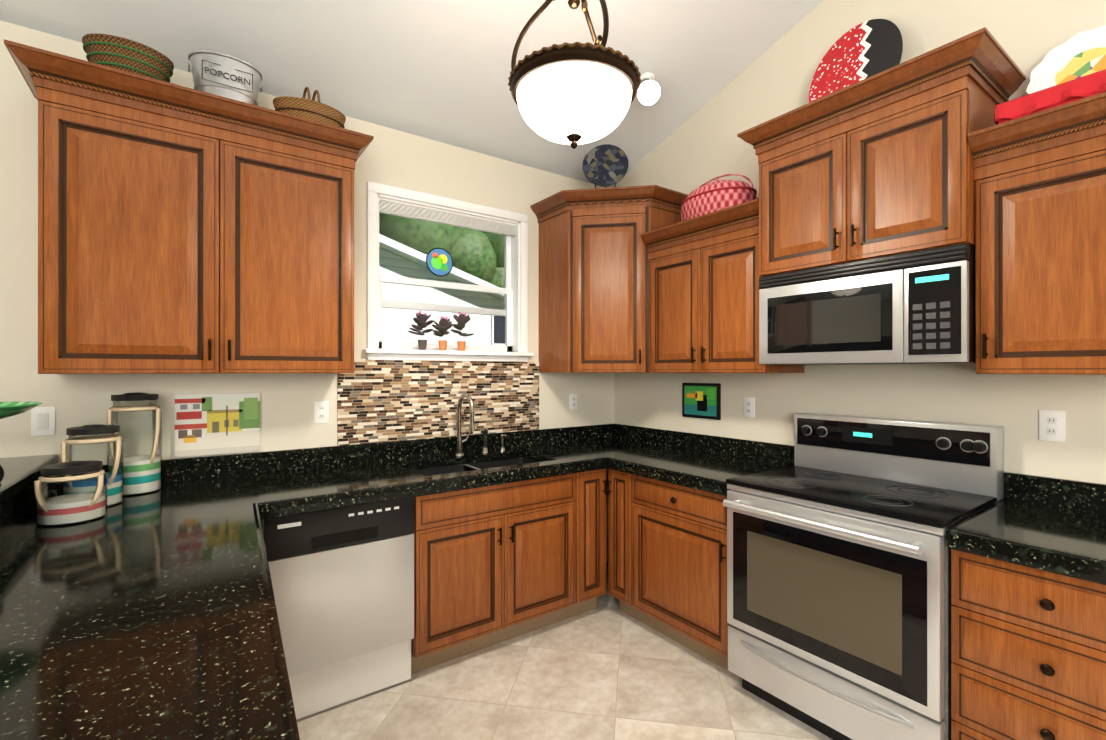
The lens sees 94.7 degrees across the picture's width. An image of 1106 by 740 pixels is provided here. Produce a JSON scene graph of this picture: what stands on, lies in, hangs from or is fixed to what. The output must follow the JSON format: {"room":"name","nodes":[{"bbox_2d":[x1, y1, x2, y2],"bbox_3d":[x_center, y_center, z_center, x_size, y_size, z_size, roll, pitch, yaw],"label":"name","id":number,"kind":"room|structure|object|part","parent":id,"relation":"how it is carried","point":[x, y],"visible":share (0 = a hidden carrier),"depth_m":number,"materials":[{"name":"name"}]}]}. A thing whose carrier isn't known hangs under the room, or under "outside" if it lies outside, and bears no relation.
{"room":"kitchen","nodes":[
{"label":"kitchen","id":0,"kind":"room"},
{"bbox_2d":[0,467,307,739],"bbox_3d":[-0.824,0.471,0.940,0.690,0.183,1.843,0,0,-36],"label":"countertop","id":1,"kind":"structure","parent":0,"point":[146,617],"depth_m":1.02,"materials":[{"name":"black stone"}]},
{"bbox_2d":[0,20,613,561],"bbox_3d":[-2.007,0.033,2.137,6.240,2.763,0.140,0,0,-36],"label":"wall","id":2,"kind":"structure","parent":0,"point":[398,158],"depth_m":2.38,"materials":[{"name":"beige paint"}]},
{"bbox_2d":[31,407,55,435],"bbox_3d":[-2.029,0.204,2.030,0.070,0.114,0.008,0,0,-36],"label":"light switch","id":3,"kind":"object","parent":2,"relation":"attached to","point":[43,421],"visible":0.92,"depth_m":2.03,"materials":[{"name":"white plastic"}]},
{"bbox_2d":[4,39,373,373],"bbox_3d":[-1.444,-0.537,2.196,1.197,1.104,0.416,0,0,-36],"label":"upper cabinet","id":4,"kind":"object","parent":2,"relation":"attached to","point":[183,230],"visible":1,"depth_m":2.01,"materials":[{"name":"brown wood"}]},
{"bbox_2d":[82,33,173,82],"bbox_3d":[-1.634,-1.158,1.969,0.273,0.135,0.213,0,0,-36],"label":"basket","id":5,"kind":"object","parent":4,"relation":"on","point":[123,54],"visible":0.73,"depth_m":1.89,"materials":[{"name":"brown wicker"}]},
{"bbox_2d":[188,50,263,105],"bbox_3d":[-1.378,-1.186,2.152,0.267,0.191,0.206,0,0,-36],"label":"tub","id":6,"kind":"object","parent":4,"relation":"on","point":[224,75],"visible":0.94,"depth_m":2.08,"materials":[{"name":"grey metal"}]},
{"bbox_2d":[273,87,345,128],"bbox_3d":[-1.113,-1.188,2.341,0.305,0.196,0.201,0,0,-36],"label":"basket","id":7,"kind":"object","parent":4,"relation":"on","point":[310,109],"visible":0.65,"depth_m":2.26,"materials":[{"name":"wicker"}]},
{"bbox_2d":[175,393,259,457],"bbox_3d":[-1.549,0.249,2.364,0.330,0.279,0.022,0,0,-36],"label":"framed picture","id":8,"kind":"object","parent":2,"relation":"attached to","point":[213,424],"visible":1,"depth_m":2.35,"materials":[{"name":"paper"}]},
{"bbox_2d":[314,401,328,423],"bbox_3d":[-1.193,0.217,2.627,0.070,0.114,0.008,0,0,-36],"label":"electrical outlet","id":9,"kind":"object","parent":2,"relation":"attached to","point":[321,411],"visible":1,"depth_m":2.62,"materials":[{"name":"white plastic"}]},
{"bbox_2d":[337,360,538,445],"bbox_3d":[-0.612,0.171,3.042,1.272,0.451,0.008,0,0,-36],"label":"mosaic","id":10,"kind":"object","parent":2,"relation":"attached to","point":[387,400],"visible":0.86,"depth_m":2.96,"materials":[{"name":"tile"}]},
{"bbox_2d":[363,181,533,361],"bbox_3d":[-0.616,-0.537,3.098,1.068,0.965,0.195,0,0,-36],"label":"window","id":11,"kind":"structure","parent":2,"relation":"in","point":[519,276],"depth_m":3.08,"materials":[{"name":"white paint"}]},
{"bbox_2d":[408,310,433,349],"bbox_3d":[-0.758,-0.229,2.934,0.149,0.226,0.109,0,0,-36],"label":"plant pot","id":12,"kind":"object","parent":11,"relation":"on","point":[420,320],"visible":0.98,"depth_m":2.91,"materials":[{"name":"grey"}]},
{"bbox_2d":[414,221,462,276],"bbox_3d":[-0.677,-0.713,3.045,0.322,0.310,0.008,0,0,-36],"label":"suncatcher","id":13,"kind":"object","parent":11,"relation":"hanging from","point":[439,261],"visible":1,"depth_m":3.04,"materials":[{"name":"blue glass"}]},
{"bbox_2d":[432,316,452,349],"bbox_3d":[-0.655,-0.216,3.006,0.128,0.202,0.106,0,0,-36],"label":"plant pot","id":14,"kind":"object","parent":11,"relation":"on","point":[443,326],"visible":0.98,"depth_m":2.99,"materials":[{"name":"brown ceramic"}]},
{"bbox_3d":[-0.633,-0.535,3.122,0.900,0.841,0.107,0,0,-36],"label":"window sash","id":15,"kind":"part","parent":11,"relation":"part of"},
{"bbox_2d":[450,312,473,350],"bbox_3d":[-0.551,-0.234,3.081,0.161,0.237,0.100,0,0,-36],"label":"plant pot","id":16,"kind":"object","parent":11,"relation":"on","point":[462,320],"visible":0.98,"depth_m":3.06,"materials":[{"name":"brown ceramic"}]},
{"bbox_2d":[569,394,576,409],"bbox_3d":[0.143,0.223,3.582,0.070,0.114,0.008,0,0,-36],"label":"electrical outlet","id":17,"kind":"object","parent":2,"relation":"attached to","point":[572,401],"visible":1,"depth_m":3.58,"materials":[{"name":"white plastic"}]},
{"bbox_2d":[530,185,687,372],"bbox_3d":[0.371,-0.536,3.289,0.747,1.104,0.747,0,0,-36],"label":"upper cabinet","id":18,"kind":"object","parent":2,"relation":"attached to","point":[593,287],"visible":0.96,"depth_m":3.10,"materials":[{"name":"brown wood"}]},
{"bbox_2d":[0,0,822,187],"bbox_3d":[-0.205,-1.877,-0.383,6.240,1.051,6.340,0,0,-36],"label":"ceiling","id":19,"kind":"structure","parent":0,"point":[438,70],"depth_m":2.50,"materials":[{"name":"white paint"}]},
{"bbox_2d":[508,0,640,148],"bbox_3d":[0.072,-1.288,1.756,0.456,1.053,0.456,0,0,-36],"label":"pendant light","id":20,"kind":"object","parent":19,"relation":"hanging from","point":[574,95],"visible":1,"depth_m":1.63,"materials":[{"name":"white glass"}]},
{"bbox_2d":[637,72,660,104],"bbox_3d":[0.517,-1.542,2.799,0.185,0.202,0.202,0,0,-36],"label":"spotlight","id":21,"kind":"object","parent":19,"relation":"attached to","point":[649,92],"visible":0.94,"depth_m":2.74,"materials":[{"name":"white plastic"}]},
{"bbox_2d":[297,561,832,739],"bbox_3d":[-0.205,1.441,-0.387,6.240,0.060,6.340,0,0,-36],"label":"floor","id":22,"kind":"structure","parent":0,"point":[606,669],"depth_m":2.19,"materials":[{"name":"tile"}]},
{"bbox_2d":[261,497,414,721],"bbox_3d":[-1.034,0.978,2.357,0.596,0.873,0.608,0,0,-36],"label":"dishwasher","id":23,"kind":"object","parent":22,"relation":"on","point":[342,579],"visible":0.67,"depth_m":2.12,"materials":[{"name":"silver metal"}]},
{"bbox_2d":[412,473,575,673],"bbox_3d":[-0.412,0.978,2.793,0.918,0.874,0.642,0,0,-36],"label":"base cabinet","id":24,"kind":"object","parent":22,"relation":"on","point":[494,564],"visible":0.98,"depth_m":2.52,"materials":[{"name":"brown wood"}]},
{"bbox_2d":[20,423,671,512],"bbox_3d":[-0.591,0.474,2.649,3.056,0.183,0.668,0,0,-36],"label":"countertop","id":25,"kind":"structure","parent":24,"relation":"on","point":[330,477],"depth_m":2.60,"materials":[{"name":"black stone"}]},
{"bbox_2d":[34,461,106,526],"bbox_3d":[-1.606,0.403,1.704,0.176,0.190,0.176,0,0,-36],"label":"jar","id":26,"kind":"object","parent":25,"relation":"on","point":[68,509],"visible":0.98,"depth_m":1.66,"materials":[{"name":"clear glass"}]},
{"bbox_2d":[61,424,123,506],"bbox_3d":[-1.698,0.351,1.885,0.172,0.295,0.172,0,0,-36],"label":"jar","id":27,"kind":"object","parent":25,"relation":"on","point":[115,485],"visible":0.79,"depth_m":1.87,"materials":[{"name":"clear glass"}]},
{"bbox_2d":[107,392,161,495],"bbox_3d":[-1.716,0.296,2.093,0.176,0.405,0.176,0,0,-36],"label":"jar","id":28,"kind":"object","parent":25,"relation":"on","point":[142,474],"visible":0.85,"depth_m":2.06,"materials":[{"name":"clear glass"}]},
{"bbox_2d":[454,393,474,455],"bbox_3d":[-0.485,0.316,2.938,0.109,0.367,0.216,0,0,-36],"label":"gooseneck faucet","id":29,"kind":"object","parent":25,"relation":"on","point":[459,441],"visible":0.98,"depth_m":2.97,"materials":[{"name":"silver metal"}]},
{"bbox_2d":[412,457,536,475],"bbox_3d":[-0.399,0.636,2.775,0.810,0.190,0.420,0,0,-36],"label":"sink basin","id":30,"kind":"object","parent":25,"relation":"in","point":[467,467],"visible":0.04,"depth_m":2.91,"materials":[{"name":"silver metal"}]},
{"bbox_2d":[481,429,488,452],"bbox_3d":[-0.412,0.430,3.086,0.044,0.140,0.045,0,0,-36],"label":"sprayer","id":31,"kind":"object","parent":25,"relation":"on","point":[484,440],"visible":1,"depth_m":3.07,"materials":[{"name":"silver metal"}]},
{"bbox_2d":[499,434,506,450],"bbox_3d":[-0.304,0.447,3.141,0.040,0.106,0.076,0,0,-36],"label":"soap dispenser","id":32,"kind":"object","parent":25,"relation":"on","point":[502,448],"visible":1,"depth_m":3.15,"materials":[{"name":"silver metal"}]},
{"bbox_2d":[567,469,606,618],"bbox_3d":[0.054,0.979,3.126,0.223,0.874,0.642,0,0,-36],"label":"base cabinet","id":33,"kind":"object","parent":22,"relation":"on","point":[591,490],"visible":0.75,"depth_m":2.90,"materials":[{"name":"brown wood"}]},
{"bbox_2d":[607,469,642,622],"bbox_3d":[0.609,0.979,3.045,0.642,0.874,0.190,0,0,-36],"label":"base cabinet","id":34,"kind":"object","parent":22,"relation":"on","point":[619,490],"visible":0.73,"depth_m":2.88,"materials":[{"name":"brown wood"}]},
{"bbox_2d":[608,431,793,495],"bbox_3d":[0.804,0.482,2.760,0.656,0.168,0.773,0,0,-36],"label":"countertop","id":35,"kind":"structure","parent":34,"relation":"on","point":[702,462],"depth_m":2.82,"materials":[{"name":"black stone"}]},
{"bbox_2d":[632,474,735,674],"bbox_3d":[0.849,0.978,2.708,0.642,0.874,0.636,0,0,-36],"label":"base cabinet","id":36,"kind":"object","parent":22,"relation":"on","point":[679,563],"visible":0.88,"depth_m":2.52,"materials":[{"name":"brown wood"}]},
{"bbox_2d":[723,413,1003,739],"bbox_3d":[1.229,0.817,2.095,0.730,1.195,0.798,0,0,-36],"label":"range","id":37,"kind":"object","parent":22,"relation":"on","point":[839,604],"visible":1,"depth_m":1.94,"materials":[{"name":"silver metal"}]},
{"bbox_2d":[951,549,1105,739],"bbox_3d":[1.636,0.977,1.607,0.642,0.874,0.463,0,0,-36],"label":"base cabinet","id":38,"kind":"object","parent":22,"relation":"on","point":[1028,652],"visible":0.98,"depth_m":1.48,"materials":[{"name":"brown wood"}]},
{"bbox_2d":[946,472,1105,584],"bbox_3d":[1.637,0.480,1.609,0.641,0.168,0.463,0,0,-36],"label":"countertop","id":39,"kind":"structure","parent":38,"relation":"on","point":[1054,525],"depth_m":1.60,"materials":[{"name":"black stone"}]},
{"bbox_2d":[612,0,1105,498],"bbox_3d":[2.276,-0.454,1.389,0.140,3.734,6.340,0,0,-36],"label":"wall","id":40,"kind":"structure","parent":0,"point":[701,146],"depth_m":2.40,"materials":[{"name":"beige paint"}]},
{"bbox_2d":[682,383,720,419],"bbox_3d":[0.915,0.189,3.155,0.019,0.217,0.280,0,0,-36],"label":"framed picture","id":41,"kind":"object","parent":40,"relation":"attached to","point":[701,400],"visible":1,"depth_m":3.14,"materials":[{"name":"black"}]},
{"bbox_2d":[640,199,804,372],"bbox_3d":[0.907,-0.394,2.823,0.416,0.819,0.765,0,0,-36],"label":"upper cabinet","id":42,"kind":"object","parent":40,"relation":"attached to","point":[704,276],"visible":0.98,"depth_m":2.70,"materials":[{"name":"brown wood"}]},
{"bbox_2d":[680,174,756,221],"bbox_3d":[0.909,-0.937,2.821,0.327,0.264,0.444,0,0,-36],"label":"lidded basket","id":43,"kind":"object","parent":42,"relation":"on","point":[710,197],"visible":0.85,"depth_m":2.67,"materials":[{"name":"wicker"}]},
{"bbox_2d":[744,397,754,417],"bbox_3d":[1.111,0.212,2.890,0.008,0.114,0.070,0,0,-36],"label":"electrical outlet","id":44,"kind":"object","parent":40,"relation":"attached to","point":[749,407],"visible":1,"depth_m":2.89,"materials":[{"name":"white plastic"}]},
{"bbox_2d":[737,27,1025,276],"bbox_3d":[1.333,-0.777,2.171,0.481,0.675,0.922,0,0,-36],"label":"upper cabinet","id":45,"kind":"object","parent":40,"relation":"attached to","point":[878,165],"visible":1,"depth_m":1.96,"materials":[{"name":"brown wood"}]},
{"bbox_2d":[809,19,902,102],"bbox_3d":[1.382,-1.361,2.342,0.025,0.500,0.400,17,-10,-34],"label":"platter","id":46,"kind":"object","parent":45,"relation":"on","point":[863,51],"visible":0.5,"depth_m":2.35,"materials":[{"name":"red ceramic"}]},
{"bbox_2d":[759,243,975,364],"bbox_3d":[1.357,-0.231,2.188,0.414,0.410,0.786,0,0,-36],"label":"over-the-range microwave","id":47,"kind":"object","parent":45,"relation":"attached to","point":[917,307],"visible":1,"depth_m":1.99,"materials":[{"name":"silver plastic"}]},
{"bbox_2d":[968,92,1105,374],"bbox_3d":[1.744,-0.398,1.652,0.416,0.824,0.530,0,0,-36],"label":"upper cabinet","id":48,"kind":"object","parent":40,"relation":"attached to","point":[1040,241],"visible":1,"depth_m":1.64,"materials":[{"name":"brown wood"}]},
{"bbox_2d":[994,69,1105,124],"bbox_3d":[1.735,-0.850,1.662,0.415,0.077,0.376,0,0,-36],"label":"cloth","id":49,"kind":"object","parent":48,"relation":"on","point":[1092,84],"visible":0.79,"depth_m":1.59,"materials":[{"name":"red fabric"}]},
{"bbox_2d":[1026,25,1105,93],"bbox_3d":[1.828,-1.034,1.751,0.023,0.298,0.298,20,-11,-34],"label":"fruit plate","id":50,"kind":"object","parent":49,"relation":"on","point":[1079,55],"visible":0.58,"depth_m":1.79,"materials":[{"name":"white ceramic"}]},
{"bbox_2d":[1039,410,1064,441],"bbox_3d":[1.836,0.205,1.876,0.008,0.114,0.070,0,0,-36],"label":"electrical outlet","id":51,"kind":"object","parent":40,"relation":"attached to","point":[1051,425],"visible":1,"depth_m":1.87,"materials":[{"name":"white plastic"}]},
{"label":"outside","id":52,"kind":"structure","parent":0,"visible":0},
{"bbox_3d":[-8.843,1.757,15.693,32.000,0.050,29.850,0,0,-36],"label":"ground","id":53,"kind":"structure","parent":52,"visible":0},
{"bbox_2d":[379,213,503,287],"bbox_3d":[-7.614,-4.258,16.837,28.776,11.981,22.633,0,0,-36],"label":"tree","id":54,"kind":"object","parent":53,"relation":"on","point":[474,240],"depth_m":17.53,"materials":[{"name":"green plant"}]},
{"bbox_2d":[379,234,504,345],"bbox_3d":[-5.119,-0.239,10.828,9.500,3.930,7.500,0,0,-36],"label":"house","id":55,"kind":"structure","parent":53,"relation":"on","point":[406,251],"depth_m":8.70,"materials":[{"name":"white"}]},
{"bbox_3d":[-1.336,0.895,0.956,0.120,1.035,2.560,0,0,-36],"label":"wall","id":56,"kind":"structure","parent":0,"visible":0},
{"bbox_2d":[0,454,58,503],"bbox_3d":[-1.460,0.357,0.825,0.565,0.040,2.628,0,0,-36],"label":"bar ledge","id":57,"kind":"object","parent":56,"relation":"on","point":[20,473],"visible":0.86,"depth_m":1.73,"materials":[{"name":"black stone"}]},
{"bbox_2d":[0,465,3,486],"bbox_3d":[-1.659,0.248,1.391,0.210,0.175,0.233,0,0,-36],"label":"stand","id":58,"kind":"object","parent":57,"relation":"on","point":[1,473],"visible":0.97,"depth_m":1.49,"materials":[{"name":"black"}]},
{"bbox_2d":[0,401,41,418],"bbox_3d":[-1.666,0.130,1.433,0.274,0.059,0.410,0,0,-11],"label":"dish","id":59,"kind":"object","parent":58,"relation":"on","point":[8,409],"visible":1,"depth_m":1.49,"materials":[{"name":"green glass"}]},
{"bbox_3d":[0.327,-1.174,3.174,0.127,0.168,0.166,0,0,7],"label":"plate","id":60,"kind":"object","parent":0,"visible":0},
{"bbox_2d":[582,144,628,185],"bbox_3d":[0.319,-1.243,3.104,0.280,0.280,0.020,0,-12,7],"label":"plate","id":61,"kind":"object","parent":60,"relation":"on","point":[605,165],"visible":1,"depth_m":3.10,"materials":[{"name":"blue ceramic"}]}
]}

